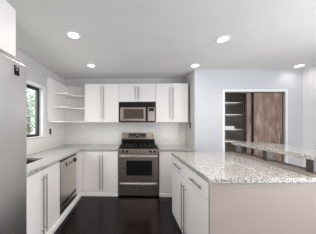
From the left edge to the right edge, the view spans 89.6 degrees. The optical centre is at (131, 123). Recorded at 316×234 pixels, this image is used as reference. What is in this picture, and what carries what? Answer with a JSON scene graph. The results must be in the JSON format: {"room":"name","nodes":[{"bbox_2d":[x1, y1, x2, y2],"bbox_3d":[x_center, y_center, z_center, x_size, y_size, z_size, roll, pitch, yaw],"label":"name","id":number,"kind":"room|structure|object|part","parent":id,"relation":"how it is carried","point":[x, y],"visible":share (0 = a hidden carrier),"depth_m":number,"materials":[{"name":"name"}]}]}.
{"room":"kitchen","nodes":[
{"label":"kitchen","id":0,"kind":"room"},
{"bbox_2d":[14,49,64,138],"bbox_3d":[-1.709,0.170,0.820,0.120,2.440,5.950,0,0,2],"label":"wall","id":1,"kind":"structure","parent":0,"point":[37,73],"depth_m":2.77,"materials":[{"name":"paint"}]},
{"bbox_2d":[0,0,15,56],"bbox_3d":[-1.246,-0.670,0.657,0.804,0.360,1.048,0,0,2],"label":"upper cabinet","id":2,"kind":"object","parent":1,"relation":"attached to","point":[7,12],"visible":0.86,"depth_m":1.09,"materials":[{"name":"white wood"}]},
{"bbox_2d":[27,84,38,136],"bbox_3d":[-1.680,-0.206,2.137,0.040,0.838,1.285,0,0,2],"label":"window","id":3,"kind":"structure","parent":1,"relation":"in","point":[28,86],"depth_m":2.73,"materials":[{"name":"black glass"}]},
{"bbox_2d":[27,80,44,138],"bbox_3d":[-1.626,-0.220,2.148,0.067,0.910,1.450,0,0,2],"label":"trim","id":4,"kind":"structure","parent":1,"relation":"attached to","point":[28,81],"depth_m":2.78,"materials":[{"name":"white wood"}]},
{"bbox_2d":[27,122,64,154],"bbox_3d":[-1.603,0.221,2.408,0.008,0.509,2.551,0,0,2],"label":"tile backsplash","id":5,"kind":"structure","parent":1,"relation":"attached to","point":[56,138],"depth_m":3.02,"materials":[{"name":"white tile"}]},
{"bbox_2d":[47,77,88,122],"bbox_3d":[-1.294,-0.454,3.296,0.576,0.837,0.753,0,0,2],"label":"corner shelf unit","id":6,"kind":"object","parent":1,"relation":"attached to","point":[64,104],"visible":0.91,"depth_m":3.41,"materials":[{"name":"white wood"}]},
{"bbox_3d":[-1.558,-0.454,3.303,0.048,0.836,0.753,0,0,2],"label":"panel","id":7,"kind":"part","parent":6,"relation":"part of","materials":[{"name":"white wood"}]},
{"bbox_3d":[-1.260,-0.454,3.663,0.528,0.836,0.018,0,0,2],"label":"panel","id":8,"kind":"part","parent":6,"relation":"part of","materials":[{"name":"white wood"}]},
{"bbox_2d":[54,191,181,233],"bbox_3d":[0.793,1.415,0.879,5.080,0.050,6.400,0,0,2],"label":"floor","id":9,"kind":"structure","parent":0,"point":[118,214],"depth_m":2.33,"materials":[{"name":"brown wood"}]},
{"bbox_2d":[0,50,26,233],"bbox_3d":[-1.148,0.487,0.625,0.952,1.806,0.930,0,0,2],"label":"refrigerator","id":10,"kind":"object","parent":9,"relation":"on","point":[13,72],"visible":1,"depth_m":0.95,"materials":[{"name":"grey metal"}]},
{"bbox_2d":[27,161,59,233],"bbox_3d":[-1.303,0.913,1.831,0.619,0.814,0.788,0,0,2],"label":"base cabinet","id":11,"kind":"object","parent":9,"relation":"on","point":[43,186],"visible":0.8,"depth_m":1.80,"materials":[{"name":"white wood"}]},
{"bbox_3d":[-1.043,0.916,1.622,0.020,0.777,0.382,0,0,2],"label":"door","id":12,"kind":"part","parent":11,"relation":"part of","materials":[{"name":"white wood"}]},
{"bbox_3d":[-1.012,0.925,1.784,0.034,0.670,0.012,0,0,2],"label":"handle","id":13,"kind":"part","parent":11,"relation":"part of","materials":[{"name":"silver metal"}]},
{"bbox_3d":[-1.010,0.925,1.849,0.034,0.670,0.012,0,0,2],"label":"handle","id":14,"kind":"part","parent":11,"relation":"part of","materials":[{"name":"silver metal"}]},
{"bbox_3d":[-1.033,0.916,2.016,0.020,0.777,0.400,0,0,2],"label":"door","id":15,"kind":"part","parent":11,"relation":"part of","materials":[{"name":"white wood"}]},
{"bbox_2d":[46,193,81,233],"bbox_3d":[-1.029,1.356,2.072,0.075,0.068,1.908,0,0,2],"label":"baseboard","id":16,"kind":"structure","parent":9,"relation":"on","point":[62,217],"depth_m":2.26,"materials":[{"name":"white wood"}]},
{"bbox_2d":[60,153,76,215],"bbox_3d":[-1.268,0.946,2.532,0.573,0.848,0.595,0,0,2],"label":"dishwasher","id":17,"kind":"object","parent":9,"relation":"on","point":[67,165],"visible":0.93,"depth_m":2.46,"materials":[{"name":"metal"}]},
{"bbox_3d":[-1.024,1.222,2.525,0.029,0.187,0.593,0,0,2],"label":"panel","id":18,"kind":"part","parent":17,"relation":"part of","materials":[{"name":"metal"}]},
{"bbox_2d":[76,150,118,195],"bbox_3d":[-0.636,0.913,3.240,0.748,0.814,0.836,0,0,2],"label":"base cabinet","id":19,"kind":"object","parent":9,"relation":"on","point":[96,170],"visible":0.84,"depth_m":3.04,"materials":[{"name":"white wood"}]},
{"bbox_2d":[27,144,120,175],"bbox_3d":[-0.943,0.490,2.393,1.325,0.031,2.561,0,0,2],"label":"countertop","id":20,"kind":"structure","parent":19,"relation":"on","point":[45,158],"depth_m":2.53,"materials":[{"name":"stone"}]},
{"bbox_3d":[-0.759,0.916,3.051,0.339,0.777,0.020,0,0,2],"label":"door","id":21,"kind":"part","parent":19,"relation":"part of","materials":[{"name":"white wood"}]},
{"bbox_3d":[-0.619,0.925,3.020,0.012,0.670,0.034,0,0,2],"label":"handle","id":22,"kind":"part","parent":19,"relation":"part of","materials":[{"name":"silver metal"}]},
{"bbox_3d":[-0.561,0.925,3.019,0.012,0.670,0.034,0,0,2],"label":"handle","id":23,"kind":"part","parent":19,"relation":"part of","materials":[{"name":"silver metal"}]},
{"bbox_3d":[-0.428,0.916,3.042,0.317,0.777,0.020,0,0,2],"label":"door","id":24,"kind":"part","parent":19,"relation":"part of","materials":[{"name":"white wood"}]},
{"bbox_2d":[80,192,171,196],"bbox_3d":[0.078,1.356,3.034,2.238,0.068,0.070,0,0,2],"label":"baseboard","id":25,"kind":"structure","parent":9,"relation":"on","point":[161,194],"depth_m":3.02,"materials":[{"name":"white wood"}]},
{"bbox_2d":[118,132,158,195],"bbox_3d":[0.134,0.792,3.269,0.770,1.195,0.687,0,0,2],"label":"gas range","id":26,"kind":"object","parent":9,"relation":"on","point":[138,152],"visible":1,"depth_m":2.98,"materials":[{"name":"silver metal"}]},
{"bbox_3d":[0.127,0.828,3.004,0.746,0.500,0.042,0,0,2],"label":"oven door","id":27,"kind":"part","parent":26,"relation":"part of","materials":[{"name":"metal"}]},
{"bbox_3d":[0.127,1.230,3.004,0.746,0.264,0.042,0,0,2],"label":"drawer","id":28,"kind":"part","parent":26,"relation":"part of","materials":[{"name":"metal"}]},
{"bbox_3d":[0.126,1.139,2.973,0.710,0.033,0.024,0,0,2],"label":"handle","id":29,"kind":"part","parent":26,"relation":"part of","materials":[{"name":"metal"}]},
{"bbox_2d":[118,144,158,148],"bbox_3d":[0.133,0.468,3.256,0.770,0.019,0.523,0,0,2],"label":"cooktop","id":30,"kind":"object","parent":26,"relation":"in","point":[123,146],"depth_m":3.06,"materials":[{"name":"black metal"}]},
{"bbox_3d":[0.127,0.524,3.006,0.758,0.092,0.038,0,0,2],"label":"control panel","id":31,"kind":"part","parent":26,"relation":"part of","materials":[{"name":"metal"}]},
{"bbox_3d":[0.125,0.605,2.955,0.710,0.024,0.059,0,0,2],"label":"handle","id":32,"kind":"part","parent":26,"relation":"part of","materials":[{"name":"metal"}]},
{"bbox_2d":[159,151,193,192],"bbox_3d":[0.868,0.913,3.291,0.673,0.814,0.654,0,0,2],"label":"base cabinet","id":33,"kind":"object","parent":9,"relation":"on","point":[165,157],"visible":0.31,"depth_m":3.00,"materials":[{"name":"white wood"}]},
{"bbox_3d":[0.683,0.916,3.013,0.314,0.777,0.020,0,0,2],"label":"door","id":34,"kind":"part","parent":33,"relation":"part of","materials":[{"name":"white wood"}]},
{"bbox_2d":[157,145,195,150],"bbox_3d":[0.870,0.490,3.300,0.689,0.031,0.653,0,0,2],"label":"countertop","id":35,"kind":"structure","parent":33,"relation":"on","point":[161,147],"depth_m":3.05,"materials":[{"name":"stone"}]},
{"bbox_2d":[172,156,315,233],"bbox_3d":[1.167,0.938,1.883,1.162,0.905,1.200,0,0,2],"label":"base cabinet","id":36,"kind":"object","parent":9,"relation":"on","point":[199,206],"visible":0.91,"depth_m":1.30,"materials":[{"name":"white wood"}]},
{"bbox_3d":[0.642,0.578,2.167,0.019,0.161,0.575,0,0,-1],"label":"drawer","id":37,"kind":"part","parent":36,"relation":"part of","materials":[{"name":"white wood"}]},
{"bbox_3d":[0.642,1.020,2.167,0.019,0.715,0.575,0,0,-1],"label":"door","id":38,"kind":"part","parent":36,"relation":"part of","materials":[{"name":"white wood"}]},
{"bbox_3d":[0.619,1.028,1.934,0.034,0.605,0.012,0,0,2],"label":"handle","id":39,"kind":"part","parent":36,"relation":"part of","materials":[{"name":"silver metal"}]},
{"bbox_3d":[0.620,1.028,1.844,0.034,0.605,0.012,0,0,2],"label":"handle","id":40,"kind":"part","parent":36,"relation":"part of","materials":[{"name":"silver metal"}]},
{"bbox_3d":[0.649,0.578,1.599,0.019,0.161,0.554,0,0,-1],"label":"drawer","id":41,"kind":"part","parent":36,"relation":"part of","materials":[{"name":"white wood"}]},
{"bbox_3d":[0.649,1.020,1.599,0.019,0.715,0.554,0,0,-1],"label":"door","id":42,"kind":"part","parent":36,"relation":"part of","materials":[{"name":"white wood"}]},
{"bbox_2d":[171,152,315,182],"bbox_3d":[1.184,0.465,1.882,1.160,0.039,1.232,0,0,2],"label":"countertop","id":43,"kind":"structure","parent":36,"relation":"on","point":[214,167],"depth_m":1.54,"materials":[{"name":"stone"}]},
{"bbox_2d":[228,152,315,176],"bbox_3d":[1.614,0.439,1.894,0.225,0.012,1.135,0,0,-1],"label":"bar ledge","id":44,"kind":"object","parent":43,"relation":"on","point":[298,169],"visible":0.95,"depth_m":1.68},
{"bbox_2d":[233,145,240,152],"bbox_3d":[1.615,0.376,2.408,0.082,0.114,0.065,0,0,2],"label":"post","id":45,"kind":"object","parent":44,"relation":"on","point":[236,148],"visible":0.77,"depth_m":2.38,"materials":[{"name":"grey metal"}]},
{"bbox_2d":[231,142,315,160],"bbox_3d":[1.829,0.299,1.885,0.495,0.038,1.220,0,0,-1],"label":"raised bar","id":46,"kind":"object","parent":45,"relation":"on","point":[301,152],"visible":1,"depth_m":1.79,"materials":[{"name":"stone"}]},
{"bbox_2d":[262,150,272,160],"bbox_3d":[1.621,0.376,1.873,0.082,0.114,0.065,0,0,2],"label":"post","id":47,"kind":"object","parent":44,"relation":"on","point":[266,155],"visible":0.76,"depth_m":1.84,"materials":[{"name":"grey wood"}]},
{"bbox_2d":[306,159,315,172],"bbox_3d":[1.627,0.376,1.403,0.082,0.114,0.065,0,0,2],"label":"post","id":48,"kind":"object","parent":44,"relation":"on","point":[310,164],"visible":0.83,"depth_m":1.40,"materials":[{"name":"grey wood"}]},
{"bbox_3d":[1.199,0.938,1.312,1.068,0.905,0.018,0,0,-1],"label":"panel","id":49,"kind":"part","parent":36,"relation":"part of","materials":[{"name":"white wood"}]},
{"bbox_2d":[65,78,184,122],"bbox_3d":[-0.173,0.170,3.706,2.800,2.440,0.100,0,0,2],"label":"wall","id":50,"kind":"structure","parent":0,"point":[68,82],"depth_m":3.66,"materials":[{"name":"paint"}]},
{"bbox_2d":[85,84,119,122],"bbox_3d":[-0.637,-0.443,3.470,0.724,0.815,0.372,0,0,2],"label":"upper cabinet","id":51,"kind":"object","parent":50,"relation":"attached to","point":[101,100],"visible":1,"depth_m":3.32,"materials":[{"name":"white wood"}]},
{"bbox_3d":[-0.810,-0.443,3.332,0.382,0.812,0.020,0,0,2],"label":"door","id":52,"kind":"part","parent":51,"relation":"part of","materials":[{"name":"white wood"}]},
{"bbox_3d":[-0.594,-0.450,3.300,0.012,0.680,0.034,0,0,2],"label":"handle","id":53,"kind":"part","parent":51,"relation":"part of","materials":[{"name":"silver metal"}]},
{"bbox_3d":[-0.449,-0.443,3.323,0.336,0.812,0.020,0,0,2],"label":"door","id":54,"kind":"part","parent":51,"relation":"part of","materials":[{"name":"white wood"}]},
{"bbox_2d":[65,123,184,144],"bbox_3d":[-0.171,0.221,3.651,2.790,0.509,0.008,0,0,2],"label":"tile backsplash","id":55,"kind":"structure","parent":50,"relation":"attached to","point":[75,133],"depth_m":3.65,"materials":[{"name":"white tile"}]},
{"bbox_2d":[119,83,155,101],"bbox_3d":[0.114,-0.659,3.450,0.776,0.382,0.372,0,0,2],"label":"upper cabinet","id":56,"kind":"object","parent":50,"relation":"attached to","point":[127,92],"visible":1,"depth_m":3.30,"materials":[{"name":"white wood"}]},
{"bbox_3d":[-0.083,-0.659,3.313,0.386,0.379,0.020,0,0,2],"label":"door","id":57,"kind":"part","parent":56,"relation":"part of","materials":[{"name":"white wood"}]},
{"bbox_2d":[119,102,154,121],"bbox_3d":[0.114,-0.252,3.435,0.764,0.420,0.402,0,0,2],"label":"microwave","id":58,"kind":"object","parent":56,"relation":"attached to","point":[128,111],"visible":1,"depth_m":3.26,"materials":[{"name":"silver metal"}]},
{"bbox_3d":[0.027,-0.205,3.277,0.518,0.286,0.028,0,0,2],"label":"door","id":59,"kind":"part","parent":58,"relation":"part of","materials":[{"name":"metal"}]},
{"bbox_3d":[0.402,-0.205,3.271,0.143,0.286,0.022,0,0,2],"label":"control panel","id":60,"kind":"part","parent":58,"relation":"part of","materials":[{"name":"metal"}]},
{"bbox_3d":[0.305,-0.659,3.303,0.384,0.379,0.020,0,0,2],"label":"door","id":61,"kind":"part","parent":56,"relation":"part of","materials":[{"name":"white wood"}]},
{"bbox_2d":[154,83,187,122],"bbox_3d":[0.841,-0.443,3.431,0.674,0.815,0.372,0,0,2],"label":"upper cabinet","id":62,"kind":"object","parent":50,"relation":"attached to","point":[171,104],"visible":0.98,"depth_m":3.28,"materials":[{"name":"white wood"}]},
{"bbox_3d":[0.663,-0.443,3.294,0.323,0.812,0.020,0,0,2],"label":"door","id":63,"kind":"part","parent":62,"relation":"part of","materials":[{"name":"white wood"}]},
{"bbox_3d":[0.861,-0.435,3.262,0.012,0.650,0.034,0,0,2],"label":"handle","id":64,"kind":"part","parent":62,"relation":"part of","materials":[{"name":"silver metal"}]},
{"bbox_3d":[1.000,-0.443,3.285,0.345,0.812,0.020,0,0,2],"label":"door","id":65,"kind":"part","parent":62,"relation":"part of","materials":[{"name":"white wood"}]},
{"bbox_2d":[6,0,315,78],"bbox_3d":[0.793,-1.080,0.879,5.080,0.060,6.400,0,0,2],"label":"ceiling","id":66,"kind":"structure","parent":0,"point":[124,39],"depth_m":1.88,"materials":[{"name":"paint"}]},
{"bbox_2d":[65,30,80,38],"bbox_3d":[-0.687,-1.046,1.849,0.176,0.008,0.176,0,0,2],"label":"recessed light","id":67,"kind":"object","parent":66,"relation":"in","point":[71,34],"visible":1,"depth_m":1.83,"materials":[{"name":"white"}]},
{"bbox_2d":[215,35,230,42],"bbox_3d":[1.125,-1.046,1.941,0.176,0.008,0.176,0,0,2],"label":"recessed light","id":68,"kind":"object","parent":66,"relation":"in","point":[225,38],"visible":1,"depth_m":1.94,"materials":[{"name":"white"}]},
{"bbox_2d":[292,64,305,67],"bbox_3d":[3.005,-1.046,2.822,0.176,0.008,0.176,0,0,2],"label":"recessed light","id":69,"kind":"object","parent":66,"relation":"in","point":[298,65],"visible":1,"depth_m":2.81,"materials":[{"name":"white"}]},
{"bbox_2d":[185,72,192,147],"bbox_3d":[1.227,0.170,3.394,0.015,2.440,0.650,0,0,2],"label":"wall","id":70,"kind":"structure","parent":0,"point":[189,79],"depth_m":3.32,"materials":[{"name":"paint"}]},
{"bbox_2d":[225,93,243,151],"bbox_3d":[2.365,0.170,3.465,1.483,2.440,0.718,0,0,2],"label":"wall","id":71,"kind":"structure","parent":0,"point":[237,122],"depth_m":3.75,"materials":[{"name":"grey paint"}]},
{"bbox_2d":[225,102,242,105],"bbox_3d":[1.997,-0.444,3.503,0.638,0.022,0.492,0,0,2],"label":"closet shelf","id":72,"kind":"object","parent":71,"relation":"attached to","point":[226,103],"visible":0.49,"depth_m":3.31,"materials":[{"name":"white wood"}]},
{"bbox_2d":[225,139,242,141],"bbox_3d":[1.997,0.366,3.503,0.638,0.022,0.492,0,0,2],"label":"closet shelf","id":73,"kind":"object","parent":71,"relation":"attached to","point":[226,140],"visible":0.4,"depth_m":3.38,"materials":[{"name":"white wood"}]},
{"bbox_2d":[225,114,242,115],"bbox_3d":[1.997,-0.194,3.503,0.638,0.022,0.492,0,0,2],"label":"closet shelf","id":74,"kind":"object","parent":71,"relation":"attached to","point":[225,114],"visible":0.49,"depth_m":3.27,"materials":[{"name":"white wood"}]},
{"bbox_2d":[193,70,302,166],"bbox_3d":[2.275,0.170,3.075,2.130,2.440,0.100,0,0,0],"label":"wall","id":75,"kind":"structure","parent":0,"point":[208,85],"depth_m":3.03,"materials":[{"name":"white paint"}]},
{"bbox_2d":[244,93,251,153],"bbox_3d":[2.550,0.384,3.107,0.640,1.988,0.036,0,0,0],"label":"door","id":76,"kind":"structure","parent":75,"relation":"in","point":[247,96],"depth_m":3.09,"materials":[{"name":"brown wood"}]},
{"bbox_2d":[222,89,287,162],"bbox_3d":[2.367,0.362,3.018,1.254,2.056,0.014,0,0,0],"label":"trim","id":77,"kind":"structure","parent":75,"relation":"attached to","point":[223,90],"depth_m":3.01,"materials":[{"name":"white wood"}]},
{"bbox_2d":[252,93,282,161],"bbox_3d":[2.641,0.384,3.061,0.582,1.988,0.040,0,0,0],"label":"door","id":78,"kind":"structure","parent":75,"relation":"in","point":[267,108],"depth_m":3.05,"materials":[{"name":"brown wood"}]},
{"bbox_2d":[303,65,315,167],"bbox_3d":[3.284,0.170,0.864,0.100,2.440,6.300,0,0,2],"label":"wall","id":79,"kind":"structure","parent":0,"point":[309,74],"depth_m":2.91,"materials":[{"name":"paint"}]},
{"label":"outside","id":80,"kind":"structure","parent":0,"visible":0},
{"bbox_3d":[-6.714,1.480,7.178,10.200,0.060,14.000,0,0,2],"label":"ground","id":81,"kind":"structure","parent":80,"visible":0},
{"bbox_2d":[27,88,34,134],"bbox_3d":[-4.049,-0.320,6.049,3.304,3.550,3.234,0,0,2],"label":"tree","id":82,"kind":"object","parent":81,"relation":"on","point":[29,109],"visible":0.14,"depth_m":6.13,"materials":[{"name":"green plant"}]}
]}

